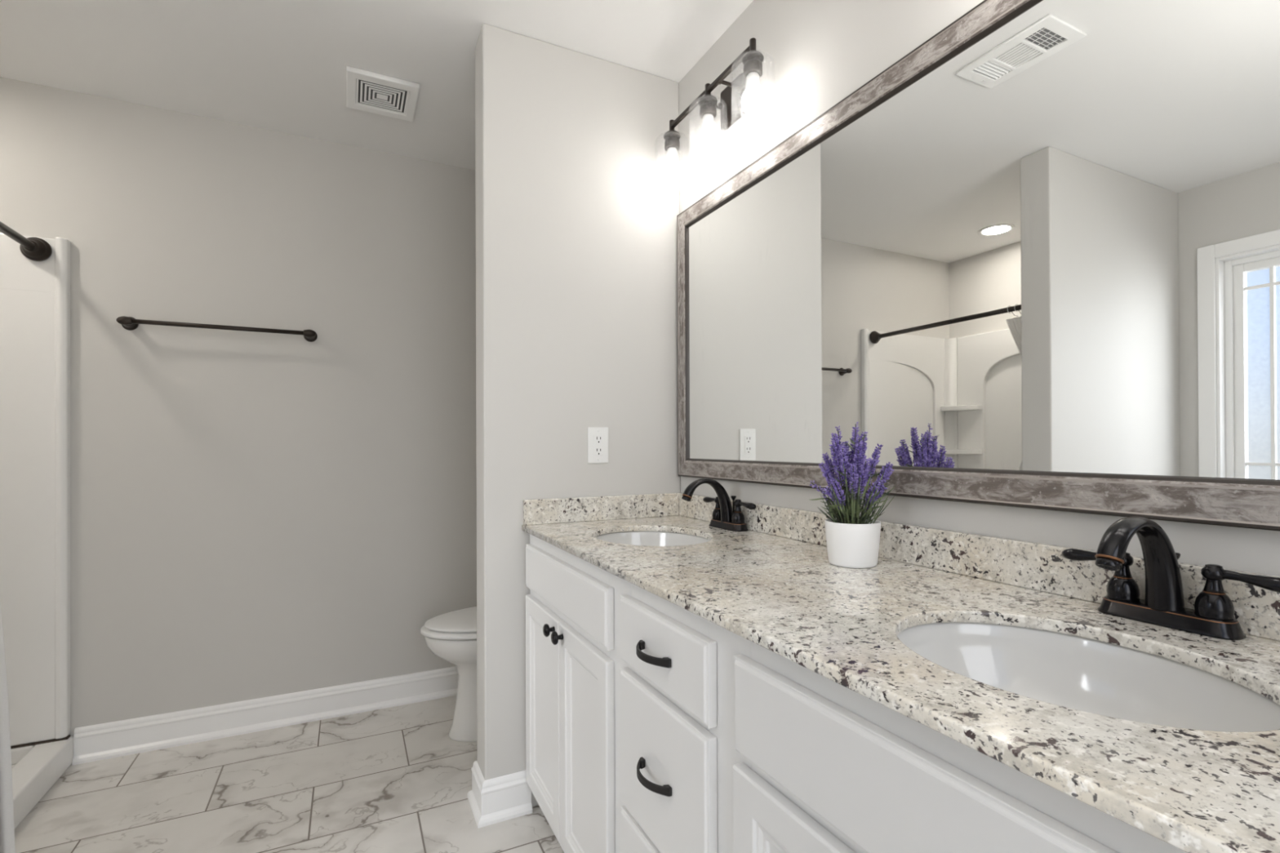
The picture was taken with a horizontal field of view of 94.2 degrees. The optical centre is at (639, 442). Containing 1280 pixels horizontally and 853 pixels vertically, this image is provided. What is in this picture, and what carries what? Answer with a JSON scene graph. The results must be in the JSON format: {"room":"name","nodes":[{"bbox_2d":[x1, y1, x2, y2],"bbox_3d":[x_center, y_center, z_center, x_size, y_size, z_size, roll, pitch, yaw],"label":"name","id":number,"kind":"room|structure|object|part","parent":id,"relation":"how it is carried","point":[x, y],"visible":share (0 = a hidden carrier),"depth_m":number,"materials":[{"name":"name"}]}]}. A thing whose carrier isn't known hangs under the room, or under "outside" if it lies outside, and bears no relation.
{"room":"bathroom","nodes":[
{"label":"bathroom","id":0,"kind":"room"},
{"bbox_2d":[0,76,476,736],"bbox_3d":[-1.652,-0.060,2.430,2.956,2.440,0.120,0,0,-26],"label":"wall","id":1,"kind":"structure","parent":0,"point":[254,515],"depth_m":2.40,"materials":[{"name":"grey paint"}]},
{"bbox_2d":[115,315,317,342],"bbox_3d":[-1.632,-0.447,2.331,0.645,0.051,0.078,0,0,-26],"label":"towel bar","id":2,"kind":"object","parent":1,"relation":"attached to","point":[129,323],"visible":1,"depth_m":2.29,"materials":[{"name":"brown metal"}]},
{"bbox_3d":[-1.899,-0.446,2.200,0.051,0.051,0.078,0,0,-26],"label":"post","id":3,"kind":"part","parent":2,"relation":"part of","materials":[{"name":"brown metal"}]},
{"bbox_3d":[-1.366,-0.447,2.462,0.051,0.051,0.078,0,0,-26],"label":"post","id":4,"kind":"part","parent":2,"relation":"part of","materials":[{"name":"brown metal"}]},
{"bbox_2d":[71,666,458,765],"bbox_3d":[-1.167,1.097,2.579,1.956,0.124,0.026,0,0,-26],"label":"baseboard","id":5,"kind":"structure","parent":1,"relation":"attached to","point":[92,743],"depth_m":2.39,"materials":[{"name":"white paint"}]},
{"bbox_2d":[14,695,564,852],"bbox_3d":[-0.625,1.172,0.388,3.156,0.050,4.678,0,0,-26],"label":"floor","id":6,"kind":"structure","parent":0,"point":[392,780],"depth_m":1.93,"materials":[{"name":"tile"}]},
{"bbox_2d":[0,232,73,828],"bbox_3d":[-2.188,0.211,1.438,0.878,1.891,1.185,0,0,-26],"label":"shower surround","id":7,"kind":"object","parent":6,"relation":"on","point":[35,295],"visible":1,"depth_m":2.09,"materials":[{"name":"white plastic"}]},
{"bbox_2d":[0,221,52,261],"bbox_3d":[-1.878,-0.681,1.595,0.082,0.082,1.109,0,0,-26],"label":"shower curtain rod","id":8,"kind":"object","parent":7,"relation":"attached to","point":[36,249],"visible":1,"depth_m":2.06,"materials":[{"name":"brown metal"}]},
{"bbox_2d":[0,602,15,852],"bbox_3d":[-1.544,0.157,1.269,0.344,1.720,0.244,0,0,-26],"label":"shower curtain","id":9,"kind":"object","parent":8,"relation":"hanging from","point":[6,811],"visible":1,"depth_m":1.28,"materials":[{"name":"white fabric"}]},
{"bbox_3d":[-1.878,-0.681,1.595,0.027,0.027,1.101,0,0,-26],"label":"rod","id":10,"kind":"part","parent":8,"relation":"part of","materials":[{"name":"brown metal"}]},
{"bbox_3d":[-2.450,0.165,1.952,0.859,1.780,0.031,0,0,-26],"label":"panel","id":11,"kind":"part","parent":7,"relation":"part of","materials":[{"name":"white plastic"}]},
{"bbox_2d":[420,606,476,742],"bbox_3d":[-0.483,0.775,2.460,0.801,0.760,0.450,0,0,-26],"label":"toilet","id":12,"kind":"object","parent":6,"relation":"on","point":[451,636],"visible":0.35,"depth_m":2.29,"materials":[{"name":"white ceramic"}]},
{"bbox_3d":[-0.576,0.727,2.415,0.595,0.020,0.376,0,0,-26],"label":"seat","id":13,"kind":"part","parent":12,"relation":"part of","materials":[{"name":"white plastic"}]},
{"bbox_3d":[-0.569,0.701,2.418,0.580,0.022,0.361,0,0,-26],"label":"lid","id":14,"kind":"part","parent":12,"relation":"part of","materials":[{"name":"white plastic"}]},
{"bbox_2d":[525,533,1186,852],"bbox_3d":[0.272,0.710,1.179,0.602,0.875,1.788,0,0,-26],"label":"vanity cabinet","id":15,"kind":"object","parent":6,"relation":"on","point":[653,726],"visible":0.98,"depth_m":0.91,"materials":[{"name":"white paint"}]},
{"bbox_3d":[-0.276,0.762,1.707,0.019,0.579,0.325,0,0,-26],"label":"door","id":16,"kind":"part","parent":15,"relation":"part of","materials":[{"name":"white paint"}]},
{"bbox_3d":[-0.242,0.499,1.582,0.030,0.034,0.034,0,0,-26],"label":"knob","id":17,"kind":"part","parent":15,"relation":"part of","materials":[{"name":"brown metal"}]},
{"bbox_3d":[-0.212,0.498,1.519,0.030,0.034,0.034,0,0,-26],"label":"knob","id":18,"kind":"part","parent":15,"relation":"part of","materials":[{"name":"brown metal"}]},
{"bbox_3d":[-0.207,0.381,1.564,0.019,0.132,0.647,0,0,-26],"label":"false drawer","id":19,"kind":"part","parent":15,"relation":"part of","materials":[{"name":"white paint"}]},
{"bbox_3d":[-0.133,0.760,1.416,0.019,0.579,0.320,0,0,-26],"label":"door","id":20,"kind":"part","parent":15,"relation":"part of","materials":[{"name":"white paint"}]},
{"bbox_3d":[0.040,0.893,1.064,0.019,0.309,0.331,0,0,-26],"label":"drawer","id":21,"kind":"part","parent":15,"relation":"part of","materials":[{"name":"white paint"}]},
{"bbox_3d":[0.015,0.376,1.054,0.032,0.016,0.114,0,0,-26],"label":"handle","id":22,"kind":"part","parent":15,"relation":"part of","materials":[{"name":"brown metal"}]},
{"bbox_3d":[0.015,0.594,1.054,0.032,0.016,0.114,0,0,-26],"label":"handle","id":23,"kind":"part","parent":15,"relation":"part of","materials":[{"name":"brown metal"}]},
{"bbox_3d":[0.038,0.376,1.066,0.019,0.132,0.331,0,0,-26],"label":"drawer","id":24,"kind":"part","parent":15,"relation":"part of","materials":[{"name":"white paint"}]},
{"bbox_3d":[0.039,0.594,1.065,0.019,0.272,0.331,0,0,-26],"label":"drawer","id":25,"kind":"part","parent":15,"relation":"part of","materials":[{"name":"white paint"}]},
{"bbox_3d":[0.212,0.753,0.712,0.019,0.584,0.323,0,0,-26],"label":"door","id":26,"kind":"part","parent":15,"relation":"part of","materials":[{"name":"white paint"}]},
{"bbox_2d":[521,492,1279,852],"bbox_3d":[0.284,0.223,1.185,0.576,0.097,1.800,0,0,-26],"label":"countertop","id":27,"kind":"structure","parent":15,"relation":"on","point":[773,584],"depth_m":0.80,"materials":[{"name":"stone"}]},
{"bbox_2d":[595,531,709,546],"bbox_3d":[0.031,0.347,1.653,0.364,0.146,0.445,0,0,-26],"label":"undermount sink","id":28,"kind":"object","parent":27,"relation":"in","point":[633,538],"visible":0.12,"depth_m":1.82,"materials":[{"name":"white ceramic"}]},
{"bbox_2d":[681,478,755,531],"bbox_3d":[0.244,0.180,1.779,0.212,0.151,0.209,0,0,13],"label":"faucet","id":29,"kind":"object","parent":27,"relation":"on","point":[726,517],"visible":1,"depth_m":1.74,"materials":[{"name":"brown metal"}]},
{"bbox_3d":[0.200,0.170,1.744,0.168,0.131,0.043,0,0,-26],"label":"spout","id":30,"kind":"part","parent":29,"relation":"part of","materials":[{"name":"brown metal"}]},
{"bbox_3d":[0.225,0.178,1.852,0.025,0.024,0.094,0,0,-26],"label":"lever","id":31,"kind":"part","parent":29,"relation":"part of","materials":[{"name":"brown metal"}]},
{"bbox_3d":[0.240,0.209,1.821,0.038,0.050,0.038,0,0,-26],"label":"handle","id":32,"kind":"part","parent":29,"relation":"part of","materials":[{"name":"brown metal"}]},
{"bbox_3d":[0.263,0.244,1.775,0.053,0.022,0.158,0,0,-26],"label":"plate","id":33,"kind":"part","parent":29,"relation":"part of","materials":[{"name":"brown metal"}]},
{"bbox_3d":[0.281,0.197,1.784,0.016,0.074,0.016,0,0,-26],"label":"lift rod","id":34,"kind":"part","parent":29,"relation":"part of","materials":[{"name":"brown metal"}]},
{"bbox_3d":[0.285,0.208,1.729,0.038,0.050,0.038,0,0,-26],"label":"handle","id":35,"kind":"part","parent":29,"relation":"part of","materials":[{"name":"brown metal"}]},
{"bbox_3d":[0.300,0.177,1.698,0.025,0.024,0.094,0,0,-26],"label":"lever","id":36,"kind":"part","parent":29,"relation":"part of","materials":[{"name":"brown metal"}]},
{"bbox_2d":[809,422,896,568],"bbox_3d":[0.445,0.105,1.233,0.161,0.295,0.139,0,0,31],"label":"lavender","id":37,"kind":"object","parent":27,"relation":"on","point":[852,539],"visible":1,"depth_m":1.21,"materials":[{"name":"purple plant"}]},
{"bbox_3d":[0.385,0.128,1.229,0.066,0.091,0.003,0,0,-7],"label":"stem","id":38,"kind":"part","parent":37,"relation":"part of","materials":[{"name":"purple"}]},
{"bbox_3d":[0.402,0.134,1.216,0.051,0.079,0.004,0,0,-26],"label":"stem","id":39,"kind":"part","parent":37,"relation":"part of","materials":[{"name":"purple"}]},
{"bbox_3d":[0.413,0.090,1.229,0.035,0.166,0.003,0,0,-13],"label":"stem","id":40,"kind":"part","parent":37,"relation":"part of","materials":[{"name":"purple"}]},
{"bbox_3d":[0.409,0.125,1.209,0.049,0.096,0.004,0,0,-37],"label":"stem","id":41,"kind":"part","parent":37,"relation":"part of","materials":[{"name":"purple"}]},
{"bbox_3d":[0.422,0.093,1.216,0.032,0.160,0.004,0,0,-45],"label":"stem","id":42,"kind":"part","parent":37,"relation":"part of","materials":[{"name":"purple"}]},
{"bbox_3d":[0.431,0.110,1.203,0.003,0.126,0.039,0,0,18],"label":"stem","id":43,"kind":"part","parent":37,"relation":"part of","materials":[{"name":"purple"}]},
{"bbox_3d":[0.443,0.067,1.230,0.003,0.211,0.010,0,0,-26],"label":"stem","id":44,"kind":"part","parent":37,"relation":"part of","materials":[{"name":"purple plant"}]},
{"bbox_3d":[0.446,0.082,1.223,0.003,0.182,0.018,0,0,-21],"label":"stem","id":45,"kind":"part","parent":37,"relation":"part of","materials":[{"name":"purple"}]},
{"bbox_3d":[0.447,0.105,1.203,0.003,0.136,0.038,0,0,-11],"label":"stem","id":46,"kind":"part","parent":37,"relation":"part of","materials":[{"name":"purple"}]},
{"bbox_3d":[0.475,0.091,1.233,0.035,0.164,0.023,0,0,-26],"label":"stem","id":47,"kind":"part","parent":37,"relation":"part of","materials":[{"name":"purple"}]},
{"bbox_2d":[897,622,1279,731],"bbox_3d":[0.496,0.342,0.701,0.364,0.146,0.445,0,0,-26],"label":"undermount sink","id":48,"kind":"object","parent":27,"relation":"in","point":[1092,676],"visible":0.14,"depth_m":0.80,"materials":[{"name":"white ceramic"}]},
{"bbox_2d":[1062,516,1279,639],"bbox_3d":[0.710,0.174,0.829,0.212,0.151,0.209,0,0,13],"label":"faucet","id":49,"kind":"object","parent":27,"relation":"on","point":[1212,615],"visible":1,"depth_m":0.80,"materials":[{"name":"brown metal"}]},
{"bbox_3d":[0.691,0.172,0.902,0.025,0.024,0.094,0,0,-26],"label":"lever","id":50,"kind":"part","parent":49,"relation":"part of","materials":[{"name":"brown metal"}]},
{"bbox_3d":[0.706,0.203,0.870,0.038,0.050,0.038,0,0,-26],"label":"handle","id":51,"kind":"part","parent":49,"relation":"part of","materials":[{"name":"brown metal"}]},
{"bbox_3d":[0.666,0.165,0.794,0.168,0.131,0.043,0,0,-26],"label":"spout","id":52,"kind":"part","parent":49,"relation":"part of","materials":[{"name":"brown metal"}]},
{"bbox_3d":[0.729,0.239,0.824,0.053,0.022,0.158,0,0,-26],"label":"plate","id":53,"kind":"part","parent":49,"relation":"part of","materials":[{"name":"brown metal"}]},
{"bbox_3d":[0.747,0.191,0.833,0.016,0.074,0.016,0,0,-26],"label":"lift rod","id":54,"kind":"part","parent":49,"relation":"part of","materials":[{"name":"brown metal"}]},
{"bbox_3d":[0.751,0.203,0.779,0.038,0.050,0.038,0,0,-26],"label":"handle","id":55,"kind":"part","parent":49,"relation":"part of","materials":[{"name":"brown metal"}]},
{"bbox_3d":[0.766,0.171,0.748,0.025,0.024,0.094,0,0,-26],"label":"lever","id":56,"kind":"part","parent":49,"relation":"part of","materials":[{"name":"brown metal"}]},
{"bbox_3d":[0.282,0.373,0.568,0.019,0.137,0.647,0,0,-26],"label":"false drawer","id":57,"kind":"part","parent":15,"relation":"part of","materials":[{"name":"white paint"}]},
{"bbox_2d":[0,0,753,169],"bbox_3d":[-0.873,-1.330,0.882,3.156,0.080,3.598,0,0,-26],"label":"ceiling","id":58,"kind":"structure","parent":0,"point":[277,65],"depth_m":1.94,"materials":[{"name":"white paint"}]},
{"bbox_2d":[346,66,419,121],"bbox_3d":[-0.949,-1.275,2.188,0.235,0.018,0.248,0,0,-26],"label":"ceiling vent","id":59,"kind":"object","parent":58,"relation":"in","point":[366,91],"visible":1,"depth_m":2.17,"materials":[{"name":"white plastic"}]},
{"bbox_2d":[475,23,679,806],"bbox_3d":[-0.194,-0.068,2.026,0.693,2.440,0.126,0,0,-26],"label":"wall partition","id":60,"kind":"structure","parent":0,"point":[577,210],"depth_m":1.93,"materials":[{"name":"grey paint"}]},
{"bbox_2d":[466,760,532,828],"bbox_3d":[-0.201,1.091,2.015,0.718,0.124,0.178,0,0,-26],"label":"baseboard","id":61,"kind":"structure","parent":60,"relation":"attached to","point":[492,801],"depth_m":1.83,"materials":[{"name":"white paint"}]},
{"bbox_2d":[587,426,608,463],"bbox_3d":[-0.139,0.009,1.977,0.073,0.120,0.008,0,0,-26],"label":"wall outlet","id":62,"kind":"object","parent":60,"relation":"attached to","point":[597,437],"visible":1,"depth_m":1.97,"materials":[{"name":"white plastic"}]},
{"bbox_2d":[594,435,603,455],"bbox_3d":[-0.137,0.009,1.975,0.033,0.067,0.003,0,0,-26],"label":"receptacle","id":63,"kind":"object","parent":62,"relation":"attached to","point":[598,439],"depth_m":1.97,"materials":[{"name":"white plastic"}]},
{"bbox_2d":[824,518,880,568],"bbox_3d":[0.442,0.207,1.235,0.110,0.090,0.110,0,0,-26],"label":"pot","id":64,"kind":"object","parent":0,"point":[851,543],"depth_m":1.19,"materials":[{"name":"white ceramic"}]},
{"bbox_2d":[678,0,1279,576],"bbox_3d":[0.468,-0.072,1.600,0.120,2.440,3.478,0,0,-26],"label":"wall","id":65,"kind":"structure","parent":0,"point":[816,54],"depth_m":1.46,"materials":[{"name":"grey paint"}]},
{"bbox_2d":[662,37,764,179],"bbox_3d":[0.222,-0.968,1.783,0.156,0.254,0.553,0,0,-26],"label":"vanity light","id":66,"kind":"object","parent":65,"relation":"attached to","point":[744,95],"visible":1,"depth_m":1.76,"materials":[{"name":"brown metal"}]},
{"bbox_3d":[0.107,-0.950,1.970,0.045,0.045,0.045,0,0,-26],"label":"bulb","id":67,"kind":"part","parent":66,"relation":"part of","materials":[{"name":"white glass"}]},
{"bbox_3d":[0.107,-0.900,1.970,0.062,0.055,0.062,0,0,-26],"label":"bulb","id":68,"kind":"part","parent":66,"relation":"part of","materials":[{"name":"white glass"}]},
{"bbox_3d":[0.203,-0.951,1.774,0.045,0.045,0.045,0,0,-26],"label":"bulb","id":69,"kind":"part","parent":66,"relation":"part of","materials":[{"name":"white glass"}]},
{"bbox_3d":[0.203,-0.901,1.773,0.062,0.055,0.062,0,0,-26],"label":"bulb","id":70,"kind":"part","parent":66,"relation":"part of","materials":[{"name":"white glass"}]},
{"bbox_3d":[0.215,-1.047,1.839,0.085,0.018,0.021,0,0,-24],"label":"arm","id":71,"kind":"part","parent":66,"relation":"part of","materials":[{"name":"brown metal"}]},
{"bbox_3d":[0.262,-1.048,1.744,0.085,0.018,0.021,0,0,-28],"label":"arm","id":72,"kind":"part","parent":66,"relation":"part of","materials":[{"name":"brown metal"}]},
{"bbox_3d":[0.283,-1.036,1.813,0.019,0.120,0.116,0,0,-26],"label":"plate","id":73,"kind":"part","parent":66,"relation":"part of","materials":[{"name":"brown metal"}]},
{"bbox_3d":[0.299,-0.952,1.577,0.045,0.045,0.045,0,0,-26],"label":"bulb","id":74,"kind":"part","parent":66,"relation":"part of","materials":[{"name":"white glass"}]},
{"bbox_3d":[0.300,-0.902,1.577,0.062,0.055,0.062,0,0,-26],"label":"bulb","id":75,"kind":"part","parent":66,"relation":"part of","materials":[{"name":"white glass"}]},
{"bbox_2d":[676,0,1279,531],"bbox_3d":[0.529,-0.346,1.310,0.024,0.921,1.766,0,0,-26],"label":"framed mirror","id":76,"kind":"object","parent":65,"relation":"attached to","point":[1033,257],"visible":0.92,"depth_m":1.02,"materials":[{"name":"silver glass"}]},
{"bbox_3d":[0.527,-0.775,1.312,0.024,0.064,1.766,0,0,-26],"label":"frame rail","id":77,"kind":"part","parent":76,"relation":"part of","materials":[{"name":"grey"}]},
{"bbox_3d":[0.530,0.082,1.309,0.024,0.064,1.766,0,0,-26],"label":"frame rail","id":78,"kind":"part","parent":76,"relation":"part of","materials":[{"name":"grey"}]},
{"bbox_2d":[678,492,1279,640],"bbox_3d":[0.534,0.213,1.308,0.020,0.079,1.800,0,0,-26],"label":"backsplash","id":79,"kind":"structure","parent":65,"relation":"attached to","point":[1040,566],"depth_m":1.06,"materials":[{"name":"stone"}]}
]}

